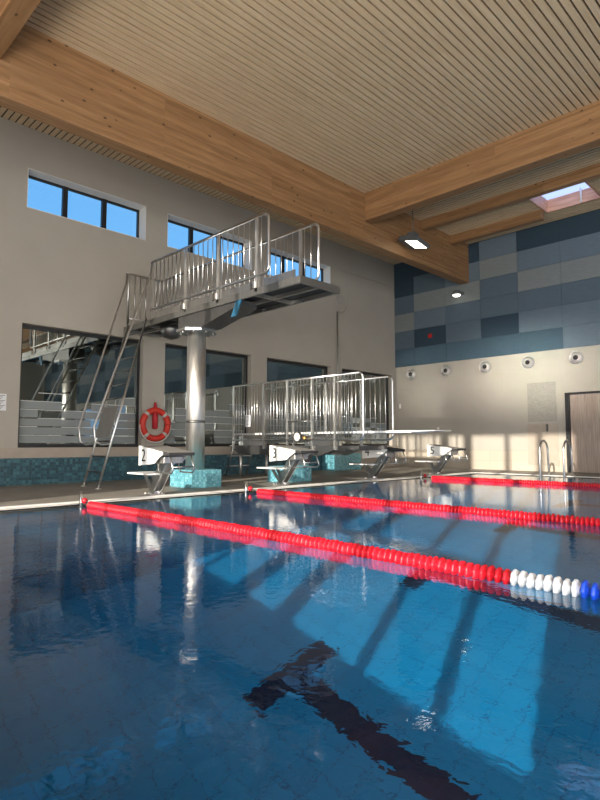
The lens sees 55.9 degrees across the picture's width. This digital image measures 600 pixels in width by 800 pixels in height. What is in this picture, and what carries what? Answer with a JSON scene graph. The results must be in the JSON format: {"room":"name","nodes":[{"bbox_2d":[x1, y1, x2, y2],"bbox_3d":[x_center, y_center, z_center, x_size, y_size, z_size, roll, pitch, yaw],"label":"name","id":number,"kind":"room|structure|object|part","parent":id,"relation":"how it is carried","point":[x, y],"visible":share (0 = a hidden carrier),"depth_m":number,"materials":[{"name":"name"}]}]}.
{"room":"indoor swimming pool","nodes":[
{"label":"indoor swimming pool","id":0,"kind":"room"},
{"bbox_2d":[0,117,396,458],"bbox_3d":[-2.945,-1.526,11.867,17.000,6.300,0.340,4,-6,-45],"label":"wall","id":1,"kind":"structure","parent":0,"point":[57,272],"depth_m":11.43,"materials":[{"name":"paint"}]},
{"bbox_2d":[0,394,6,410],"bbox_3d":[-5.033,0.032,9.404,0.280,0.280,0.016,4,-6,-45],"label":"notice sheet","id":2,"kind":"object","parent":1,"relation":"attached to","point":[2,396],"visible":1,"depth_m":9.46,"materials":[{"name":"paper"}]},
{"bbox_2d":[27,168,145,239],"bbox_3d":[-4.084,-3.667,10.875,2.320,0.720,0.318,4,-6,-45],"label":"window","id":3,"kind":"structure","parent":1,"relation":"in","point":[65,185],"depth_m":10.99,"materials":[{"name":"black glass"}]},
{"bbox_2d":[139,407,170,442],"bbox_3d":[-2.913,0.501,11.398,0.724,0.709,0.132,4,-6,-45],"label":"life ring","id":4,"kind":"object","parent":1,"relation":"attached to","point":[142,424],"visible":1,"depth_m":11.34,"materials":[{"name":"red plastic"}]},
{"bbox_2d":[152,400,157,428],"bbox_3d":[-2.923,0.286,11.425,0.120,0.598,0.117,4,-6,-45],"label":"bag","id":5,"kind":"object","parent":1,"relation":"hanging from","point":[155,415],"visible":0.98,"depth_m":11.37,"materials":[{"name":"red fabric"}]},
{"bbox_2d":[0,454,321,485],"bbox_3d":[-3.585,1.301,10.735,14.200,0.450,0.050,4,-6,-45],"label":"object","id":6,"kind":"structure","parent":1,"relation":"attached to","point":[13,471],"depth_m":10.46,"materials":[{"name":"teal tile"}]},
{"bbox_2d":[0,446,397,467],"bbox_3d":[-2.812,1.271,11.522,16.400,0.630,0.035,4,-6,-45],"label":"ledge","id":7,"kind":"object","parent":1,"relation":"attached to","point":[53,451],"visible":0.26,"depth_m":10.42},
{"bbox_2d":[163,344,247,446],"bbox_3d":[-2.096,-0.041,12.605,2.320,2.150,0.080,4,-6,-45],"label":"window","id":8,"kind":"structure","parent":1,"relation":"in","point":[177,429],"depth_m":12.75,"materials":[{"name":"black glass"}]},
{"bbox_2d":[167,214,251,269],"bbox_3d":[-2.089,-3.517,12.863,2.320,0.720,0.318,4,-6,-45],"label":"window","id":9,"kind":"structure","parent":1,"relation":"in","point":[190,225],"depth_m":12.88,"materials":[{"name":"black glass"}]},
{"bbox_2d":[267,359,327,444],"bbox_3d":[-0.101,0.110,14.593,2.320,2.150,0.080,4,-6,-45],"label":"window","id":10,"kind":"structure","parent":1,"relation":"in","point":[268,360],"depth_m":14.55,"materials":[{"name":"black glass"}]},
{"bbox_2d":[267,247,329,283],"bbox_3d":[-0.095,-3.366,14.850,2.320,0.720,0.318,4,-6,-45],"label":"window","id":11,"kind":"structure","parent":1,"relation":"in","point":[325,270],"depth_m":15.10,"materials":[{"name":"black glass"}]},
{"bbox_3d":[-0.182,-3.359,14.938,2.320,0.720,0.070,4,-6,-45],"label":"frame","id":12,"kind":"part","parent":11,"relation":"part of","materials":[{"name":"black metal"}]},
{"bbox_2d":[342,369,388,445],"bbox_3d":[1.865,0.258,16.552,2.320,2.150,0.080,4,-6,-45],"label":"window","id":13,"kind":"structure","parent":1,"relation":"in","point":[343,370],"depth_m":16.79,"materials":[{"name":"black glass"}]},
{"bbox_2d":[18,324,382,447],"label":"windows","id":14,"kind":"structure","parent":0,"point":[66,365],"depth_m":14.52,"materials":[{"name":"clear glass"}]},
{"bbox_2d":[0,466,599,506],"bbox_3d":[2.014,0.603,-3.557,30.900,0.320,28.200,4,-6,-45],"label":"floor","id":15,"kind":"structure","parent":0,"point":[15,495],"depth_m":9.70,"materials":[{"name":"tile"}]},
{"bbox_2d":[127,445,194,495],"bbox_3d":[-1.904,0.960,7.723,0.428,0.675,1.151,4,-6,-45],"label":"starting block","id":16,"kind":"object","parent":15,"relation":"on","point":[148,454],"visible":1,"depth_m":7.61,"materials":[{"name":"white plastic"}]},
{"bbox_3d":[-1.989,0.744,7.535,0.011,0.269,0.600,4,-6,-45],"label":"number plate","id":17,"kind":"part","parent":16,"relation":"part of","materials":[{"name":"white plastic"}]},
{"bbox_3d":[-2.020,1.290,7.817,0.240,0.030,0.180,4,-6,-45],"label":"foot plate","id":18,"kind":"part","parent":16,"relation":"part of","materials":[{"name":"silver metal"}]},
{"bbox_2d":[170,468,220,488],"bbox_3d":[-1.708,1.275,9.264,0.580,0.280,0.620,4,-6,-45],"label":"plinth","id":19,"kind":"object","parent":15,"relation":"on","point":[202,478],"visible":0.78,"depth_m":9.05,"materials":[{"name":"tile"}]},
{"bbox_2d":[78,212,339,488],"bbox_3d":[-1.838,-0.609,8.979,2.023,4.009,4.800,4,-6,-45],"label":"platform","id":20,"kind":"object","parent":15,"relation":"on","point":[203,316],"visible":1,"depth_m":9.24,"materials":[{"name":"silver metal"}]},
{"bbox_3d":[-3.446,-0.846,10.158,0.200,3.311,1.309,-1,-5,17],"label":"handrail","id":21,"kind":"part","parent":20,"relation":"part of","materials":[{"name":"silver metal"}]},
{"bbox_3d":[-3.250,0.368,9.525,0.205,0.534,0.797,4,-6,-40],"label":"closure panel","id":22,"kind":"part","parent":20,"relation":"part of","materials":[{"name":"grey metal"}]},
{"bbox_3d":[-2.960,-0.889,9.587,1.200,3.311,0.457,4,-6,-45],"label":"handrail","id":23,"kind":"part","parent":20,"relation":"part of","materials":[{"name":"silver metal"}]},
{"bbox_3d":[-3.062,-1.936,11.157,0.750,1.010,0.042,4,-6,-45],"label":"handrail","id":24,"kind":"part","parent":20,"relation":"part of","materials":[{"name":"silver metal"}]},
{"bbox_3d":[-2.654,-1.948,10.206,0.024,1.090,0.056,4,-6,-45],"label":"post","id":25,"kind":"part","parent":20,"relation":"part of","materials":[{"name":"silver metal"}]},
{"bbox_3d":[-2.762,-1.857,11.409,0.024,1.090,0.056,4,-6,-45],"label":"post","id":26,"kind":"part","parent":20,"relation":"part of","materials":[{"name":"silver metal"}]},
{"bbox_3d":[-1.912,-2.005,9.465,0.024,1.090,0.056,4,-6,-45],"label":"post","id":27,"kind":"part","parent":20,"relation":"part of","materials":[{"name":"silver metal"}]},
{"bbox_3d":[-2.091,-1.908,10.739,0.024,1.090,0.056,4,-6,-45],"label":"post","id":28,"kind":"part","parent":20,"relation":"part of","materials":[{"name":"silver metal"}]},
{"bbox_3d":[-1.729,-1.121,9.482,0.628,0.070,0.628,4,-6,-45],"label":"head plate","id":29,"kind":"part","parent":20,"relation":"part of","materials":[{"name":"silver metal"}]},
{"bbox_3d":[-1.558,-2.151,9.121,0.040,0.912,3.201,4,-6,-45],"label":"handrail","id":30,"kind":"part","parent":20,"relation":"part of","materials":[{"name":"silver metal"}]},
{"bbox_3d":[-1.275,-2.053,8.830,0.024,1.090,0.056,4,-6,-45],"label":"post","id":31,"kind":"part","parent":20,"relation":"part of","materials":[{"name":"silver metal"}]},
{"bbox_3d":[-1.384,-1.961,10.033,0.024,1.090,0.056,4,-6,-45],"label":"post","id":32,"kind":"part","parent":20,"relation":"part of","materials":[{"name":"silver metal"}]},
{"bbox_3d":[-1.411,-1.486,9.474,0.720,0.033,4.720,4,-6,-45],"label":"deck panel","id":33,"kind":"part","parent":20,"relation":"part of","materials":[{"name":"grey metal"}]},
{"bbox_3d":[-1.411,-1.457,9.472,0.800,0.100,4.800,4,-6,-45],"label":"deck frame","id":34,"kind":"part","parent":20,"relation":"part of","materials":[{"name":"metal"}]},
{"bbox_3d":[-0.948,-1.374,8.455,0.020,0.240,0.240,4,-6,-45],"label":"blue lever","id":35,"kind":"part","parent":20,"relation":"part of","materials":[{"name":"blue plastic"}]},
{"bbox_3d":[-1.253,-2.091,9.912,0.040,0.912,4.371,4,-6,-45],"label":"handrail","id":36,"kind":"part","parent":20,"relation":"part of","materials":[{"name":"silver metal"}]},
{"bbox_3d":[-0.625,-2.102,8.181,0.024,1.090,0.056,4,-6,-45],"label":"post","id":37,"kind":"part","parent":20,"relation":"part of","materials":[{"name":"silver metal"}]},
{"bbox_3d":[-0.677,-2.015,9.328,0.024,1.090,0.056,4,-6,-45],"label":"post","id":38,"kind":"part","parent":20,"relation":"part of","materials":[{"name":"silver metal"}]},
{"bbox_3d":[0.009,-2.067,8.644,0.024,1.090,0.056,4,-6,-45],"label":"post","id":39,"kind":"part","parent":20,"relation":"part of","materials":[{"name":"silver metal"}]},
{"bbox_2d":[257,445,319,485],"bbox_3d":[-0.206,1.088,9.415,0.428,0.675,1.151,4,-6,-45],"label":"starting block","id":40,"kind":"object","parent":15,"relation":"on","point":[293,455],"visible":1,"depth_m":9.31,"materials":[{"name":"white plastic"}]},
{"bbox_3d":[-0.291,0.872,9.226,0.011,0.269,0.600,4,-6,-45],"label":"number plate","id":41,"kind":"part","parent":40,"relation":"part of","materials":[{"name":"white plastic"}]},
{"bbox_2d":[268,465,310,481],"bbox_3d":[-0.191,1.366,10.530,0.720,0.290,0.430,4,-6,-45],"label":"plinth","id":42,"kind":"object","parent":15,"relation":"on","point":[300,474],"visible":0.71,"depth_m":10.40,"materials":[{"name":"tile"}]},
{"bbox_2d":[0,473,592,510],"bbox_3d":[2.243,2.363,-4.878,28.550,4.010,23.000,4,-6,-45],"label":"basin","id":43,"kind":"object","parent":15,"relation":"in","point":[476,473],"visible":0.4,"depth_m":8.02,"materials":[{"name":"tile"}]},
{"bbox_2d":[0,472,599,510],"bbox_3d":[8.037,0.952,1.035,12.770,0.318,23.600,4,-6,-45],"label":"rim","id":44,"kind":"object","parent":43,"relation":"attached to","point":[72,503],"visible":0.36,"depth_m":8.33,"materials":[{"name":"beige tile"}]},
{"bbox_2d":[79,491,87,504],"bbox_3d":[-2.465,1.206,6.539,0.068,0.285,0.340,4,-6,-45],"label":"anchor","id":45,"kind":"object","parent":44,"relation":"attached to","point":[82,500],"visible":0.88,"depth_m":6.63,"materials":[{"name":"silver metal"}]},
{"bbox_3d":[-2.571,1.214,6.646,0.038,0.285,0.038,4,-6,-45],"label":"post","id":46,"kind":"part","parent":45,"relation":"part of","materials":[{"name":"silver metal"}]},
{"bbox_2d":[245,481,256,491],"bbox_3d":[-0.697,1.339,8.301,0.068,0.285,0.340,4,-6,-45],"label":"anchor","id":47,"kind":"object","parent":44,"relation":"attached to","point":[249,488],"visible":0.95,"depth_m":8.38,"materials":[{"name":"silver metal"}]},
{"bbox_2d":[0,474,599,799],"bbox_3d":[2.243,0.373,-4.727,28.550,0.001,23.000,4,-6,-45],"label":"pool water","id":48,"kind":"object","parent":43,"relation":"in","point":[141,658],"visible":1,"depth_m":2.01,"materials":[{"name":"blue liquid"}]},
{"bbox_2d":[80,501,599,599],"bbox_3d":[0.794,0.959,3.287,0.126,0.106,9.584,4,-6,-45],"label":"lane rope","id":49,"kind":"object","parent":48,"relation":"on","point":[548,583],"visible":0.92,"depth_m":3.49,"materials":[{"name":"plastic"}]},
{"bbox_2d":[249,489,599,525],"bbox_3d":[2.563,1.093,5.049,0.126,0.106,9.584,4,-6,-45],"label":"lane rope","id":50,"kind":"object","parent":48,"relation":"on","point":[445,508],"visible":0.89,"depth_m":6.03,"materials":[{"name":"plastic"}]},
{"bbox_2d":[421,475,599,487],"bbox_3d":[5.867,1.343,8.341,0.126,0.106,9.584,4,-6,-45],"label":"lane rope","id":51,"kind":"object","parent":48,"relation":"on","point":[517,481],"visible":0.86,"depth_m":10.22,"materials":[{"name":"plastic"}]},
{"bbox_2d":[225,371,447,476],"bbox_3d":[0.364,0.561,10.714,0.998,1.936,5.220,4,-6,-45],"label":"springboard","id":52,"kind":"object","parent":15,"relation":"on","point":[320,441],"visible":0.99,"depth_m":10.67,"materials":[{"name":"silver metal"}]},
{"bbox_3d":[-1.410,0.374,11.999,0.024,1.310,0.044,4,-6,-45],"label":"post","id":53,"kind":"part","parent":52,"relation":"part of","materials":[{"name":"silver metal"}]},
{"bbox_3d":[-1.240,1.340,11.841,0.057,0.540,0.060,4,-6,-45],"label":"leg","id":54,"kind":"part","parent":52,"relation":"part of","materials":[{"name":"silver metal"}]},
{"bbox_2d":[245,415,250,426],"bbox_3d":[-1.068,0.430,11.615,0.014,0.240,0.150,4,-6,-45],"label":"notice","id":55,"kind":"object","parent":52,"relation":"attached to","point":[247,417],"visible":1,"depth_m":11.61,"materials":[{"name":"paper"}]},
{"bbox_3d":[-0.731,0.323,11.322,0.024,1.310,0.044,4,-6,-45],"label":"post","id":56,"kind":"part","parent":52,"relation":"part of","materials":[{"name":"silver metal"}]},
{"bbox_3d":[-0.731,1.378,12.348,0.057,0.540,0.060,4,-6,-45],"label":"leg","id":57,"kind":"part","parent":52,"relation":"part of","materials":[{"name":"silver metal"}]},
{"bbox_3d":[-0.244,0.286,10.835,0.024,1.310,0.044,4,-6,-45],"label":"post","id":58,"kind":"part","parent":52,"relation":"part of","materials":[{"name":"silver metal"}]},
{"bbox_3d":[-0.137,0.368,11.914,0.024,1.310,0.056,4,-6,-45],"label":"post","id":59,"kind":"part","parent":52,"relation":"part of","materials":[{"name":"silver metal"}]},
{"bbox_3d":[-0.173,0.186,10.772,0.036,1.178,3.539,4,-6,-45],"label":"handrail","id":60,"kind":"part","parent":52,"relation":"part of","materials":[{"name":"silver metal"}]},
{"bbox_3d":[0.075,0.980,11.059,0.800,0.180,3.400,4,-6,-45],"label":"stand frame","id":61,"kind":"part","parent":52,"relation":"part of","materials":[{"name":"metal"}]},
{"bbox_3d":[0.216,0.251,10.377,0.024,1.310,0.044,4,-6,-45],"label":"post","id":62,"kind":"part","parent":52,"relation":"part of","materials":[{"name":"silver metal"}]},
{"bbox_3d":[0.513,0.318,11.265,0.024,1.310,0.056,4,-6,-45],"label":"post","id":63,"kind":"part","parent":52,"relation":"part of","materials":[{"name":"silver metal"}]},
{"bbox_3d":[0.421,0.231,11.364,0.036,1.178,3.539,4,-6,-45],"label":"handrail","id":64,"kind":"part","parent":52,"relation":"part of","materials":[{"name":"silver metal"}]},
{"bbox_3d":[0.612,0.221,9.982,0.024,1.310,0.044,4,-6,-45],"label":"post","id":65,"kind":"part","parent":52,"relation":"part of","materials":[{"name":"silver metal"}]},
{"bbox_3d":[1.149,0.270,10.630,0.024,1.310,0.056,4,-6,-45],"label":"post","id":66,"kind":"part","parent":52,"relation":"part of","materials":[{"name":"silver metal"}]},
{"bbox_2d":[336,294,345,445],"bbox_3d":[1.144,-0.746,15.523,0.414,4.377,0.044,4,-6,-45],"label":"pole","id":67,"kind":"object","parent":15,"relation":"on","point":[339,294],"visible":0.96,"depth_m":15.42,"materials":[{"name":"silver metal"}]},
{"bbox_2d":[322,453,360,470],"bbox_3d":[1.115,1.635,15.072,1.100,0.440,0.420,4,-6,-45],"label":"plinth","id":68,"kind":"object","parent":15,"relation":"on","point":[329,462],"visible":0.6,"depth_m":14.78,"materials":[{"name":"tile"}]},
{"bbox_2d":[349,445,406,478],"bbox_3d":[1.527,1.219,11.142,0.428,0.675,1.151,4,-6,-45],"label":"starting block","id":69,"kind":"object","parent":15,"relation":"on","point":[382,456],"visible":0.93,"depth_m":11.05,"materials":[{"name":"white plastic"}]},
{"bbox_3d":[1.442,1.003,10.953,0.011,0.269,0.600,4,-6,-45],"label":"number plate","id":70,"kind":"part","parent":69,"relation":"part of","materials":[{"name":"white plastic"}]},
{"bbox_2d":[415,444,467,474],"bbox_3d":[3.189,1.345,12.798,0.428,0.675,1.151,4,-6,-45],"label":"starting block","id":71,"kind":"object","parent":15,"relation":"on","point":[445,452],"visible":1,"depth_m":12.70,"materials":[{"name":"white plastic"}]},
{"bbox_3d":[3.104,1.129,12.609,0.011,0.269,0.600,4,-6,-45],"label":"number plate","id":72,"kind":"part","parent":71,"relation":"part of","materials":[{"name":"white plastic"}]},
{"bbox_2d":[539,440,574,477],"bbox_3d":[5.544,1.858,12.192,0.609,2.000,0.542,4,-6,-45],"label":"pool ladder","id":73,"kind":"object","parent":15,"relation":"attached to","point":[544,441],"visible":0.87,"depth_m":12.19,"materials":[{"name":"silver metal"}]},
{"bbox_3d":[5.375,1.872,12.376,0.589,2.000,0.042,4,-6,-45],"label":"handrail","id":74,"kind":"part","parent":73,"relation":"part of","materials":[{"name":"silver metal"}]},
{"bbox_3d":[5.728,1.845,12.023,0.589,2.000,0.042,4,-6,-45],"label":"handrail","id":75,"kind":"part","parent":73,"relation":"part of","materials":[{"name":"silver metal"}]},
{"bbox_2d":[0,0,599,254],"bbox_3d":[7.128,-5.506,2.061,17.000,0.128,28.840,4,-6,-45],"label":"ceiling","id":76,"kind":"structure","parent":0,"point":[419,0],"depth_m":8.83,"materials":[{"name":"beige wood"}]},
{"bbox_2d":[0,0,41,58],"bbox_3d":[5.108,-5.419,-1.800,0.250,0.674,25.660,4,-6,-45],"label":"ceiling beam","id":77,"kind":"structure","parent":76,"relation":"attached to","point":[14,14],"depth_m":6.58,"materials":[{"name":"brown wood"}]},
{"bbox_2d":[0,25,468,284],"bbox_3d":[-1.124,-4.274,10.249,16.400,1.134,0.270,4,-6,-45],"label":"ceiling beam","id":78,"kind":"structure","parent":76,"relation":"attached to","point":[43,79],"depth_m":9.35,"materials":[{"name":"brown wood"}]},
{"bbox_2d":[0,0,599,264],"bbox_3d":[7.128,-5.449,2.027,16.359,0.034,28.200,4,-6,-45],"label":"ceiling slats","id":79,"kind":"structure","parent":76,"relation":"attached to","point":[345,89],"depth_m":8.50,"materials":[{"name":"beige wood"}]},
{"bbox_2d":[398,210,429,248],"bbox_3d":[2.675,-4.053,13.298,0.551,1.044,0.547,4,-6,-45],"label":"floodlight","id":80,"kind":"object","parent":79,"relation":"hanging from","point":[412,240],"visible":0.96,"depth_m":13.19,"materials":[{"name":"metal"}]},
{"bbox_2d":[365,99,599,223],"bbox_3d":[10.604,-5.003,3.677,0.250,0.674,25.660,4,-6,-45],"label":"ceiling beam","id":81,"kind":"structure","parent":76,"relation":"attached to","point":[577,131],"depth_m":10.54,"materials":[{"name":"brown wood"}]},
{"bbox_2d":[450,209,543,244],"bbox_3d":[4.962,-4.375,14.435,0.180,0.229,2.440,4,-6,-45],"label":"ceiling beam","id":82,"kind":"structure","parent":76,"relation":"attached to","point":[535,216],"depth_m":14.28,"materials":[{"name":"brown wood"}]},
{"bbox_2d":[420,163,599,230],"bbox_3d":[12.150,-5.091,5.233,0.180,0.264,25.660,4,-6,-45],"label":"ceiling beam","id":83,"kind":"structure","parent":76,"relation":"attached to","point":[592,172],"depth_m":12.50,"materials":[{"name":"brown wood"}]},
{"bbox_2d":[528,181,599,212],"bbox_3d":[5.987,-4.731,12.845,1.250,0.360,1.270,4,-6,-45],"label":"window","id":84,"kind":"structure","parent":76,"relation":"attached to","point":[584,192],"depth_m":13.26,"materials":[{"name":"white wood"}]},
{"bbox_3d":[5.987,-4.896,12.857,1.170,0.010,1.190,4,-6,-45],"label":"pane","id":85,"kind":"part","parent":84,"relation":"part of","materials":[{"name":"clear glass"}]},
{"bbox_2d":[396,345,599,472],"bbox_3d":[13.049,-1.843,7.688,0.300,6.300,28.200,4,-6,-45],"label":"wall","id":86,"kind":"structure","parent":0,"point":[479,410],"depth_m":15.39,"materials":[{"name":"paint"}]},
{"bbox_2d":[406,369,414,379],"bbox_3d":[3.331,-0.779,17.093,0.074,0.330,0.330,4,-6,-45],"label":"air nozzle","id":87,"kind":"object","parent":86,"relation":"attached to","point":[410,374],"depth_m":17.07,"materials":[{"name":"silver metal"}]},
{"bbox_2d":[440,365,450,375],"bbox_3d":[4.172,-0.842,16.254,0.074,0.330,0.330,4,-6,-45],"label":"air nozzle","id":88,"kind":"object","parent":86,"relation":"attached to","point":[445,370],"depth_m":16.24,"materials":[{"name":"silver metal"}]},
{"bbox_2d":[398,450,566,471],"bbox_3d":[12.951,1.014,7.348,0.012,0.510,28.165,4,-6,-45],"label":"baseboard","id":89,"kind":"structure","parent":86,"relation":"attached to","point":[477,459],"depth_m":15.27,"materials":[{"name":"beige tile"}]},
{"bbox_2d":[479,361,490,372],"bbox_3d":[5.020,-0.907,15.407,0.074,0.330,0.330,4,-6,-45],"label":"air nozzle","id":90,"kind":"object","parent":86,"relation":"attached to","point":[484,366],"depth_m":15.39,"materials":[{"name":"silver metal"}]},
{"bbox_2d":[394,209,599,367],"bbox_3d":[12.748,-3.360,7.856,0.050,3.244,27.694,4,-6,-45],"label":"wall panels","id":91,"kind":"object","parent":86,"relation":"attached to","point":[534,289],"visible":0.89,"depth_m":14.98,"materials":[{"name":"tile"}]},
{"bbox_2d":[452,290,463,296],"bbox_3d":[4.425,-2.970,15.875,0.380,0.175,0.240,4,-6,-45],"label":"wall lamp","id":92,"kind":"object","parent":91,"relation":"attached to","point":[456,293],"visible":1,"depth_m":15.75,"materials":[{"name":"white plastic"}]},
{"bbox_2d":[521,356,533,368],"bbox_3d":[5.854,-0.970,14.575,0.074,0.330,0.330,4,-6,-45],"label":"air nozzle","id":93,"kind":"object","parent":86,"relation":"attached to","point":[527,362],"depth_m":14.56,"materials":[{"name":"silver metal"}]},
{"bbox_2d":[523,358,531,366],"bbox_3d":[5.861,-0.969,14.582,0.044,0.240,0.240,4,-6,-45],"label":"bowl","id":94,"kind":"object","parent":93,"relation":"on","point":[527,362],"depth_m":14.56,"materials":[{"name":"silver metal"}]},
{"bbox_2d":[527,381,556,421],"bbox_3d":[6.102,0.047,14.292,0.013,0.990,0.720,4,-6,-45],"label":"access panel","id":95,"kind":"object","parent":86,"relation":"attached to","point":[541,396],"visible":1,"depth_m":14.28,"materials":[{"name":"beige metal"}]},
{"bbox_2d":[527,423,559,464],"bbox_3d":[6.097,1.108,14.200,0.012,1.040,0.770,4,-6,-45],"label":"access panel","id":96,"kind":"object","parent":86,"relation":"attached to","point":[536,433],"visible":1,"depth_m":14.19,"materials":[{"name":"beige paint"}]},
{"bbox_2d":[569,351,582,363],"bbox_3d":[6.688,-1.033,13.743,0.074,0.330,0.330,4,-6,-45],"label":"air nozzle","id":97,"kind":"object","parent":86,"relation":"attached to","point":[575,357],"depth_m":13.73,"materials":[{"name":"silver metal"}]},
{"bbox_2d":[571,353,580,361],"bbox_3d":[6.695,-1.032,13.750,0.044,0.240,0.240,4,-6,-45],"label":"bowl","id":98,"kind":"object","parent":97,"relation":"on","point":[575,357],"depth_m":13.72,"materials":[{"name":"silver metal"}]},
{"bbox_2d":[565,391,599,472],"bbox_3d":[6.885,0.760,13.385,0.109,1.930,1.110,4,-6,-45],"label":"door","id":99,"kind":"structure","parent":86,"relation":"in","point":[582,412],"depth_m":13.51,"materials":[{"name":"brown wood"}]}
]}

